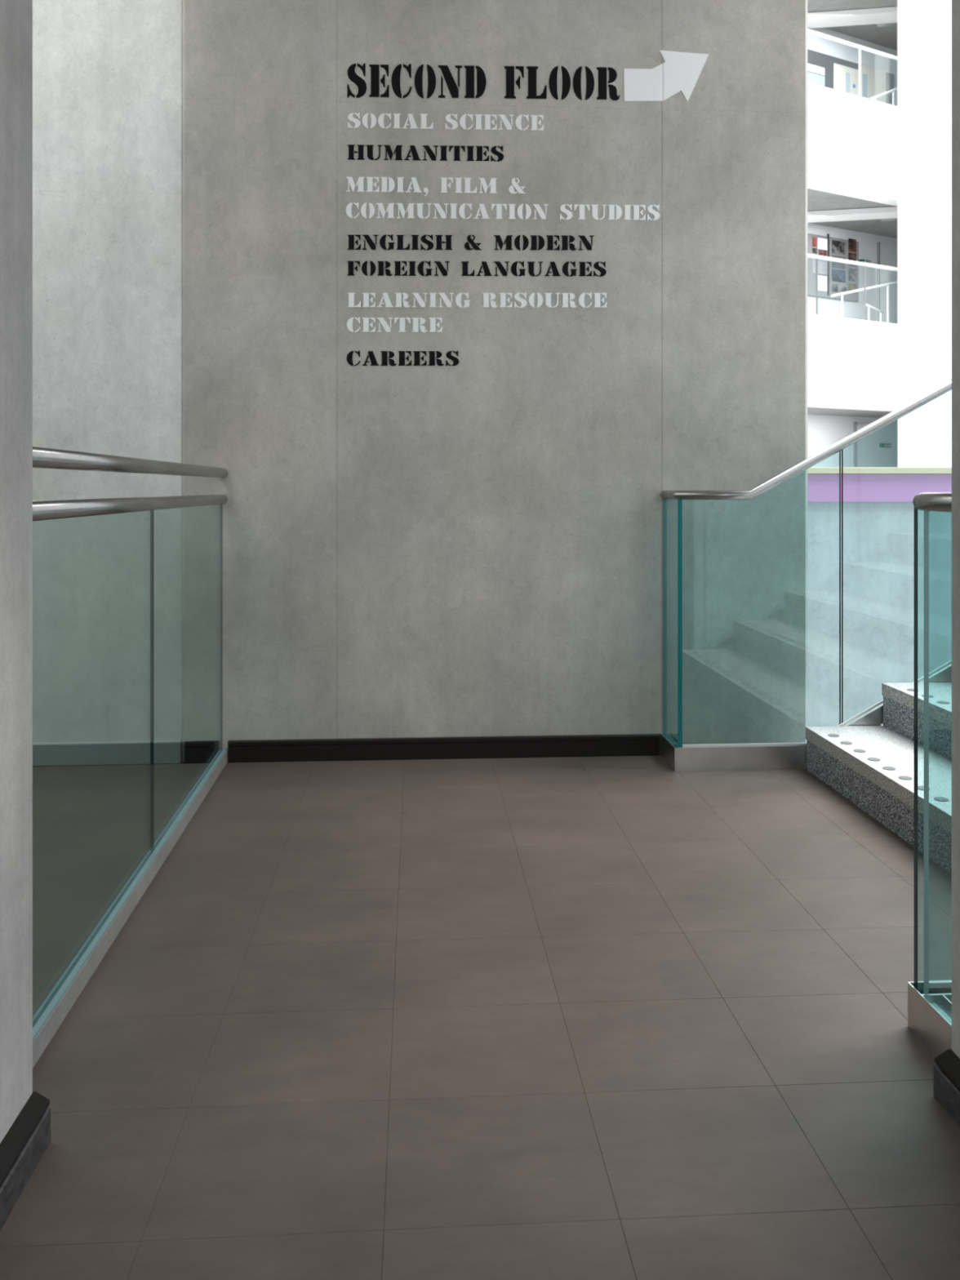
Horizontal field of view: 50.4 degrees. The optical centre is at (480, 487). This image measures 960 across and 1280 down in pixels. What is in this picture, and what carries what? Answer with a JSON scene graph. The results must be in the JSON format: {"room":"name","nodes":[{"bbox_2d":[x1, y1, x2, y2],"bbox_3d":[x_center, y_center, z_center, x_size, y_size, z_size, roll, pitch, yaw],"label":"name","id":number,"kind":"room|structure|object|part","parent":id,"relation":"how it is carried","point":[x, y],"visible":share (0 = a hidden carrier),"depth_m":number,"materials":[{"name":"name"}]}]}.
{"room":"school stair landing","nodes":[
{"label":"school stair landing","id":0,"kind":"room"},
{"bbox_2d":[0,0,32,1143],"bbox_3d":[-0.975,-0.800,0.248,0.586,3.900,3.018,0,0,-4],"label":"wall","id":1,"kind":"structure","parent":0,"point":[15,15],"depth_m":1.69,"materials":[{"name":"concrete"}]},
{"bbox_2d":[0,1091,50,1231],"bbox_3d":[-0.964,1.099,0.260,0.608,0.101,3.040,0,0,-4],"label":"baseboard","id":2,"kind":"structure","parent":1,"relation":"attached to","point":[22,1148],"depth_m":1.68,"materials":[{"name":"stone"}]},
{"bbox_3d":[-0.965,1.069,0.260,0.607,0.040,3.039,0,0,-4],"label":"moulding","id":3,"kind":"part","parent":2,"relation":"part of","materials":[{"name":"black"}]},
{"bbox_2d":[32,0,807,762],"bbox_3d":[-1.077,-1.950,4.451,5.007,6.200,0.340,0,0,-4],"label":"wall","id":4,"kind":"structure","parent":0,"point":[473,547],"depth_m":4.33,"materials":[{"name":"grey concrete"}]},
{"bbox_3d":[-2.410,-1.992,4.229,2.319,1.515,0.040,0,0,-4],"label":"concrete panel","id":5,"kind":"part","parent":4,"relation":"part of","materials":[{"name":"grey concrete"}]},
{"bbox_3d":[-2.410,-0.761,4.229,2.319,0.947,0.040,0,0,-4],"label":"concrete panel","id":6,"kind":"part","parent":4,"relation":"part of","materials":[{"name":"grey concrete"}]},
{"bbox_3d":[-2.410,0.431,4.229,2.319,1.438,0.040,0,0,-4],"label":"concrete panel","id":7,"kind":"part","parent":4,"relation":"part of","materials":[{"name":"grey concrete"}]},
{"bbox_2d":[32,740,220,765],"bbox_3d":[-2.318,1.105,4.203,2.460,0.090,0.025,0,0,-4],"label":"baseboard","id":8,"kind":"structure","parent":4,"relation":"attached to","point":[164,751],"depth_m":4.25,"materials":[{"name":"grey"}]},
{"bbox_3d":[-0.931,-2.191,4.310,0.651,1.118,0.040,0,0,-4],"label":"concrete panel","id":9,"kind":"part","parent":4,"relation":"part of","materials":[{"name":"grey concrete"}]},
{"bbox_3d":[-0.931,-0.241,4.310,0.651,2.782,0.040,0,0,-4],"label":"concrete panel","id":10,"kind":"part","parent":4,"relation":"part of","materials":[{"name":"grey concrete"}]},
{"bbox_2d":[227,733,659,762],"bbox_3d":[-0.141,1.105,4.332,1.830,0.090,0.016,0,0,-4],"label":"baseboard","id":11,"kind":"structure","parent":4,"relation":"attached to","point":[628,744],"depth_m":4.33,"materials":[{"name":"black"}]},
{"bbox_3d":[-0.141,1.069,4.332,1.830,0.019,0.016,0,0,-4],"label":"moulding","id":12,"kind":"part","parent":11,"relation":"part of","materials":[{"name":"black"}]},
{"bbox_3d":[0.089,-2.191,4.374,1.392,1.118,0.040,0,0,-4],"label":"concrete panel","id":13,"kind":"part","parent":4,"relation":"part of","materials":[{"name":"grey concrete"}]},
{"bbox_3d":[0.089,-0.241,4.374,1.392,2.782,0.040,0,0,-4],"label":"concrete panel","id":14,"kind":"part","parent":4,"relation":"part of","materials":[{"name":"grey concrete"}]},
{"bbox_2d":[346,63,659,365],"bbox_3d":[0.104,-1.163,4.353,1.345,1.293,0.001,0,0,-4],"label":"lettering","id":15,"kind":"object","parent":4,"relation":"attached to","point":[359,82],"depth_m":4.34,"materials":[{"name":"black paint"}]},
{"bbox_2d":[623,49,708,102],"bbox_3d":[0.804,-1.775,4.397,0.371,0.223,0.001,0,0,-4],"label":"arrow","id":16,"kind":"object","parent":4,"relation":"attached to","point":[682,70],"depth_m":4.40,"materials":[{"name":"white paint"}]},
{"bbox_3d":[1.098,-2.191,4.588,0.648,1.118,0.340,0,0,-4],"label":"concrete panel","id":17,"kind":"part","parent":4,"relation":"part of","materials":[{"name":"grey concrete"}]},
{"bbox_3d":[1.098,-0.241,4.588,0.648,2.782,0.340,0,0,-4],"label":"concrete panel","id":18,"kind":"part","parent":4,"relation":"part of","materials":[{"name":"grey concrete"}]},
{"bbox_2d":[0,755,959,1279],"bbox_3d":[-1.017,1.325,1.840,5.000,0.350,5.400,0,0,-4],"label":"floor","id":19,"kind":"structure","parent":0,"point":[615,1017],"depth_m":2.17,"materials":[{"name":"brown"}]},
{"bbox_2d":[32,494,227,1067],"bbox_3d":[-0.982,0.588,3.024,0.041,1.124,2.520,0,0,-4],"label":"glass balustrade","id":20,"kind":"object","parent":19,"relation":"on","point":[53,1011],"visible":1,"depth_m":2.80,"materials":[{"name":"glass"}]},
{"bbox_3d":[-0.938,0.573,2.420,0.009,1.043,1.307,0,0,-4],"label":"glass pane","id":21,"kind":"part","parent":20,"relation":"part of","materials":[{"name":"teal glass"}]},
{"bbox_2d":[32,446,227,478],"bbox_3d":[-0.982,-0.063,3.022,0.043,0.043,2.516,0,0,-4],"label":"handrail","id":22,"kind":"object","parent":20,"relation":"attached to","point":[42,457],"visible":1,"depth_m":2.59,"materials":[{"name":"metal"}]},
{"bbox_3d":[-0.982,0.047,3.022,0.041,0.041,2.516,0,0,-4],"label":"handrail","id":23,"kind":"part","parent":20,"relation":"part of","materials":[{"name":"metal"}]},
{"bbox_3d":[-1.034,0.573,3.668,0.009,1.043,1.186,0,0,-4],"label":"glass pane","id":24,"kind":"part","parent":20,"relation":"part of","materials":[{"name":"teal"}]},
{"bbox_2d":[659,378,951,771],"bbox_3d":[2.110,-0.048,4.349,2.661,2.395,0.262,0,0,-4],"label":"glass balustrade","id":25,"kind":"object","parent":19,"relation":"on","point":[681,757],"visible":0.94,"depth_m":4.17,"materials":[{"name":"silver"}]},
{"bbox_3d":[0.805,0.552,4.271,0.017,1.035,0.248,0,0,-4],"label":"glass pane","id":26,"kind":"part","parent":25,"relation":"part of","materials":[{"name":"teal glass"}]},
{"bbox_3d":[1.152,0.453,4.177,0.662,1.244,0.017,0,0,-4],"label":"glass pane","id":27,"kind":"part","parent":25,"relation":"part of","materials":[{"name":"teal"}]},
{"bbox_3d":[2.112,-0.598,4.349,2.659,1.293,0.262,0,0,-4],"label":"handrail","id":28,"kind":"part","parent":25,"relation":"part of","materials":[{"name":"metal"}]},
{"bbox_3d":[1.965,0.154,4.228,0.949,1.678,0.017,0,0,-4],"label":"glass pane","id":29,"kind":"part","parent":25,"relation":"part of","materials":[{"name":"teal"}]},
{"bbox_2d":[805,681,951,874],"bbox_3d":[2.970,0.450,3.295,3.164,1.400,1.946,0,0,-4],"label":"staircase","id":30,"kind":"structure","parent":19,"relation":"on","point":[872,766],"depth_m":3.71,"materials":[{"name":"stone"}]},
{"bbox_2d":[907,492,951,1057],"bbox_3d":[2.249,-0.048,2.133,2.661,2.395,0.274,0,0,-4],"label":"glass balustrade","id":31,"kind":"object","parent":19,"relation":"on","point":[929,1002],"visible":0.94,"depth_m":2.15,"materials":[{"name":"silver"}]},
{"bbox_3d":[2.250,-0.598,2.133,2.661,1.293,0.274,0,0,-4],"label":"handrail","id":32,"kind":"part","parent":31,"relation":"part of","materials":[{"name":"metal"}]},
{"bbox_3d":[0.946,0.552,2.031,0.011,1.035,0.231,0,0,-4],"label":"glass pane","id":33,"kind":"part","parent":31,"relation":"part of","materials":[{"name":"teal glass"}]},
{"bbox_2d":[807,0,951,467],"bbox_3d":[6.658,-2.850,17.625,14.920,14.400,2.170,0,0,-29],"label":"wall","id":34,"kind":"structure","parent":0,"point":[852,140],"depth_m":16.39,"materials":[{"name":"white paint"}]},
{"bbox_2d":[807,233,858,302],"bbox_3d":[6.343,-3.976,18.322,1.296,1.137,0.040,0,0,-29],"label":"noticeboard","id":35,"kind":"object","parent":34,"relation":"attached to","point":[811,276],"visible":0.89,"depth_m":18.27,"materials":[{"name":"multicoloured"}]},
{"bbox_2d":[812,236,817,247],"bbox_3d":[5.931,-4.361,18.076,0.105,0.170,0.006,0,0,-29],"label":"poster","id":36,"kind":"object","parent":35,"relation":"attached to","point":[814,238],"visible":1,"depth_m":18.07,"materials":[{"name":"red paper"}]},
{"bbox_2d":[812,248,817,253],"bbox_3d":[5.932,-4.205,18.077,0.109,0.085,0.006,0,0,-29],"label":"poster","id":37,"kind":"object","parent":35,"relation":"attached to","point":[814,250],"visible":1,"depth_m":18.07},
{"bbox_2d":[812,259,827,275],"bbox_3d":[6.046,-3.922,18.141,0.370,0.226,0.006,0,0,-29],"label":"poster","id":38,"kind":"object","parent":35,"relation":"attached to","point":[822,266],"visible":1,"depth_m":18.15,"materials":[{"name":"white paper"}]},
{"bbox_2d":[817,275,826,291],"bbox_3d":[6.098,-3.645,18.170,0.231,0.270,0.006,0,0,-29],"label":"poster","id":39,"kind":"object","parent":35,"relation":"attached to","point":[822,280],"visible":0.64,"depth_m":18.17,"materials":[{"name":"white paper"}]},
{"bbox_2d":[818,249,826,256],"bbox_3d":[6.107,-4.191,18.175,0.191,0.092,0.006,0,0,-29],"label":"poster","id":40,"kind":"object","parent":35,"relation":"attached to","point":[821,252],"visible":1,"depth_m":18.17,"materials":[{"name":"red paper"}]},
{"bbox_2d":[817,237,827,250],"bbox_3d":[6.103,-4.348,18.172,0.241,0.199,0.006,0,0,-29],"label":"poster","id":41,"kind":"object","parent":35,"relation":"attached to","point":[822,242],"visible":1,"depth_m":18.17,"materials":[{"name":"white paper"}]},
{"bbox_2d":[831,283,837,292],"bbox_3d":[6.364,-3.598,18.318,0.174,0.143,0.006,0,0,-29],"label":"poster","id":42,"kind":"object","parent":35,"relation":"attached to","point":[833,286],"visible":1,"depth_m":18.31,"materials":[{"name":"paper"}]},
{"bbox_2d":[831,240,844,254],"bbox_3d":[6.458,-4.333,18.371,0.329,0.230,0.006,0,0,-29],"label":"poster","id":43,"kind":"object","parent":35,"relation":"attached to","point":[837,246],"visible":1,"depth_m":18.36,"materials":[{"name":"grey paper"}]},
{"bbox_2d":[831,255,844,269],"bbox_3d":[6.458,-4.067,18.371,0.329,0.215,0.006,0,0,-29],"label":"poster","id":44,"kind":"object","parent":35,"relation":"attached to","point":[834,264],"visible":0.71,"depth_m":18.36,"materials":[{"name":"grey paper"}]},
{"bbox_2d":[831,268,845,282],"bbox_3d":[6.462,-3.824,18.373,0.339,0.215,0.006,0,0,-29],"label":"poster","id":45,"kind":"object","parent":35,"relation":"attached to","point":[837,275],"visible":1,"depth_m":18.37,"materials":[{"name":"blue paper"}]},
{"bbox_2d":[839,282,847,291],"bbox_3d":[6.561,-3.633,18.428,0.196,0.144,0.006,0,0,-29],"label":"poster","id":46,"kind":"object","parent":35,"relation":"attached to","point":[842,286],"visible":1,"depth_m":18.42,"materials":[{"name":"grey paper"}]},
{"bbox_2d":[848,238,856,252],"bbox_3d":[6.770,-4.411,18.545,0.199,0.232,0.006,0,0,-29],"label":"poster","id":47,"kind":"object","parent":35,"relation":"attached to","point":[851,242],"visible":1,"depth_m":18.54,"materials":[{"name":"brown paper"}]},
{"bbox_2d":[848,267,856,281],"bbox_3d":[6.770,-3.874,18.545,0.199,0.232,0.006,0,0,-29],"label":"poster","id":48,"kind":"object","parent":35,"relation":"attached to","point":[851,272],"visible":1,"depth_m":18.54,"materials":[{"name":"grey paper"}]},
{"bbox_2d":[848,252,856,266],"bbox_3d":[6.770,-4.153,18.545,0.199,0.239,0.006,0,0,-29],"label":"poster","id":49,"kind":"object","parent":35,"relation":"attached to","point":[851,256],"visible":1,"depth_m":18.54,"materials":[{"name":"paper"}]},
{"bbox_2d":[848,283,856,291],"bbox_3d":[6.770,-3.642,18.545,0.199,0.145,0.006,0,0,-29],"label":"poster","id":50,"kind":"object","parent":35,"relation":"attached to","point":[851,286],"visible":0.79,"depth_m":18.54,"materials":[{"name":"grey paper"}]},
{"bbox_2d":[807,48,894,105],"bbox_3d":[6.731,-7.118,18.515,2.291,1.252,0.083,0,0,-29],"label":"glass balustrade","id":51,"kind":"object","parent":34,"relation":"attached to","point":[828,71],"visible":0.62,"depth_m":18.43,"materials":[{"name":"grey"}]},
{"bbox_3d":[6.617,-7.101,18.422,0.642,1.018,0.012,0,0,-29],"label":"door","id":52,"kind":"part","parent":51,"relation":"part of","materials":[{"name":"beige"}]},
{"bbox_3d":[6.643,-7.145,18.426,0.104,0.722,0.006,0,0,-29],"label":"vision panel","id":53,"kind":"part","parent":51,"relation":"part of","materials":[{"name":"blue glass"}]},
{"bbox_3d":[7.032,-7.213,18.643,0.117,0.701,0.006,0,0,-29],"label":"vision panel","id":54,"kind":"part","parent":51,"relation":"part of","materials":[{"name":"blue glass"}]},
{"bbox_3d":[7.225,-7.226,18.762,0.709,1.036,0.012,0,0,-29],"label":"door","id":55,"kind":"part","parent":51,"relation":"part of","materials":[{"name":"beige"}]},
{"bbox_2d":[807,253,897,319],"bbox_3d":[3.918,-3.108,14.943,7.320,0.925,0.060,0,0,-29],"label":"gallery balustrade","id":56,"kind":"object","parent":34,"relation":"on","point":[816,257],"visible":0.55,"depth_m":15.98,"materials":[{"name":"metal"}]},
{"bbox_3d":[3.918,-3.542,14.943,7.320,0.057,0.060,0,0,-29],"label":"handrail","id":57,"kind":"part","parent":56,"relation":"part of","materials":[{"name":"white metal"}]},
{"bbox_2d":[807,29,897,96],"bbox_3d":[3.918,-6.570,14.943,7.320,0.839,0.060,0,0,-29],"label":"gallery balustrade","id":58,"kind":"object","parent":34,"relation":"on","point":[860,47],"visible":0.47,"depth_m":16.08,"materials":[{"name":"white metal"}]},
{"bbox_3d":[3.918,-6.961,14.943,7.320,0.057,0.060,0,0,-29],"label":"handrail","id":59,"kind":"part","parent":58,"relation":"part of","materials":[{"name":"white metal"}]},
{"bbox_2d":[831,280,897,323],"bbox_3d":[6.568,-3.000,17.385,1.623,1.210,0.044,0,0,-29],"label":"stair rail","id":60,"kind":"object","parent":34,"relation":"on","point":[887,285],"visible":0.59,"depth_m":17.45,"materials":[{"name":"white metal"}]},
{"bbox_2d":[858,258,871,263],"bbox_3d":[7.039,-4.138,18.680,0.249,0.062,0.094,0,0,-29],"label":"exit sign","id":61,"kind":"object","parent":34,"relation":"attached to","point":[861,260],"visible":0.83,"depth_m":18.63,"materials":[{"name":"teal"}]},
{"bbox_2d":[853,422,895,467],"bbox_3d":[7.312,-0.383,18.858,1.099,1.642,0.050,0,0,-29],"label":"door","id":62,"kind":"structure","parent":34,"relation":"in","point":[868,452],"depth_m":18.86,"materials":[{"name":"grey paint"}]},
{"bbox_3d":[6.843,-0.383,18.596,0.025,1.642,0.050,0,0,-29],"label":"frame","id":63,"kind":"part","parent":62,"relation":"part of","materials":[{"name":"grey"}]},
{"bbox_2d":[866,303,884,322],"bbox_3d":[6.944,-2.810,17.939,0.442,0.829,0.044,0,0,-29],"label":"stair rail","id":64,"kind":"object","parent":34,"relation":"on","point":[868,306],"visible":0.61,"depth_m":17.88,"materials":[{"name":"white metal"}]},
{"bbox_2d":[874,22,890,26],"bbox_3d":[7.109,-8.200,17.983,0.340,0.051,0.340,0,0,-4],"label":"recessed light","id":65,"kind":"object","parent":34,"relation":"in","point":[887,24],"visible":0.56,"depth_m":18.00,"materials":[{"name":"grey"}]},
{"bbox_2d":[869,87,897,105],"bbox_3d":[6.975,-6.439,17.612,0.699,1.077,0.044,0,0,-29],"label":"stair rail","id":66,"kind":"object","parent":34,"relation":"on","point":[892,91],"visible":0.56,"depth_m":17.66,"materials":[{"name":"white metal"}]},
{"bbox_2d":[879,443,891,447],"bbox_3d":[7.519,-0.789,18.948,0.247,0.071,0.094,0,0,-29],"label":"exit sign","id":67,"kind":"object","parent":34,"relation":"attached to","point":[881,445],"visible":1,"depth_m":18.90,"materials":[{"name":"teal"}]},
{"bbox_2d":[876,241,895,323],"bbox_3d":[7.583,-3.805,19.009,0.477,1.498,0.050,0,0,-29],"label":"door","id":68,"kind":"structure","parent":34,"relation":"in","point":[886,253],"depth_m":18.98,"materials":[{"name":"grey paint"}]},
{"bbox_3d":[7.385,-3.805,18.899,0.024,1.498,0.050,0,0,-29],"label":"frame","id":69,"kind":"part","parent":68,"relation":"part of","materials":[{"name":"grey metal"}]},
{"bbox_2d":[880,217,894,221],"bbox_3d":[7.048,-4.662,17.620,0.340,0.051,0.340,0,0,-4],"label":"recessed light","id":70,"kind":"object","parent":34,"relation":"in","point":[882,220],"visible":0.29,"depth_m":17.65,"materials":[{"name":"grey"}]},
{"bbox_2d":[807,466,951,726],"bbox_3d":[5.057,2.105,7.231,7.000,4.491,0.280,0,0,-4],"label":"wall","id":71,"kind":"structure","parent":0,"point":[878,508],"depth_m":6.98,"materials":[{"name":"purple"}]},
{"bbox_2d":[951,0,959,1057],"bbox_3d":[1.290,-0.800,1.383,0.752,3.900,1.098,0,0,-4],"label":"wall","id":72,"kind":"structure","parent":0,"point":[955,3],"depth_m":1.89,"materials":[{"name":"concrete"}]},
{"bbox_2d":[933,1048,959,1127],"bbox_3d":[0.933,1.099,1.371,0.082,0.101,1.120,0,0,-4],"label":"baseboard","id":73,"kind":"structure","parent":72,"relation":"attached to","point":[947,1070],"depth_m":1.88,"materials":[{"name":"stone"}]},
{"bbox_3d":[0.933,1.069,1.371,0.081,0.040,1.119,0,0,-4],"label":"moulding","id":74,"kind":"part","parent":73,"relation":"part of","materials":[{"name":"black"}]},
{"bbox_3d":[10.590,4.500,20.052,20.350,0.300,29.300,0,0,-4],"label":"floor","id":75,"kind":"structure","parent":0,"visible":0},
{"bbox_2d":[897,0,949,467],"bbox_3d":[7.178,-2.850,16.509,0.900,14.400,0.275,0,0,-29],"label":"column","id":76,"kind":"structure","parent":75,"relation":"on","point":[923,25],"depth_m":16.35,"materials":[{"name":"white paint"}]}
]}

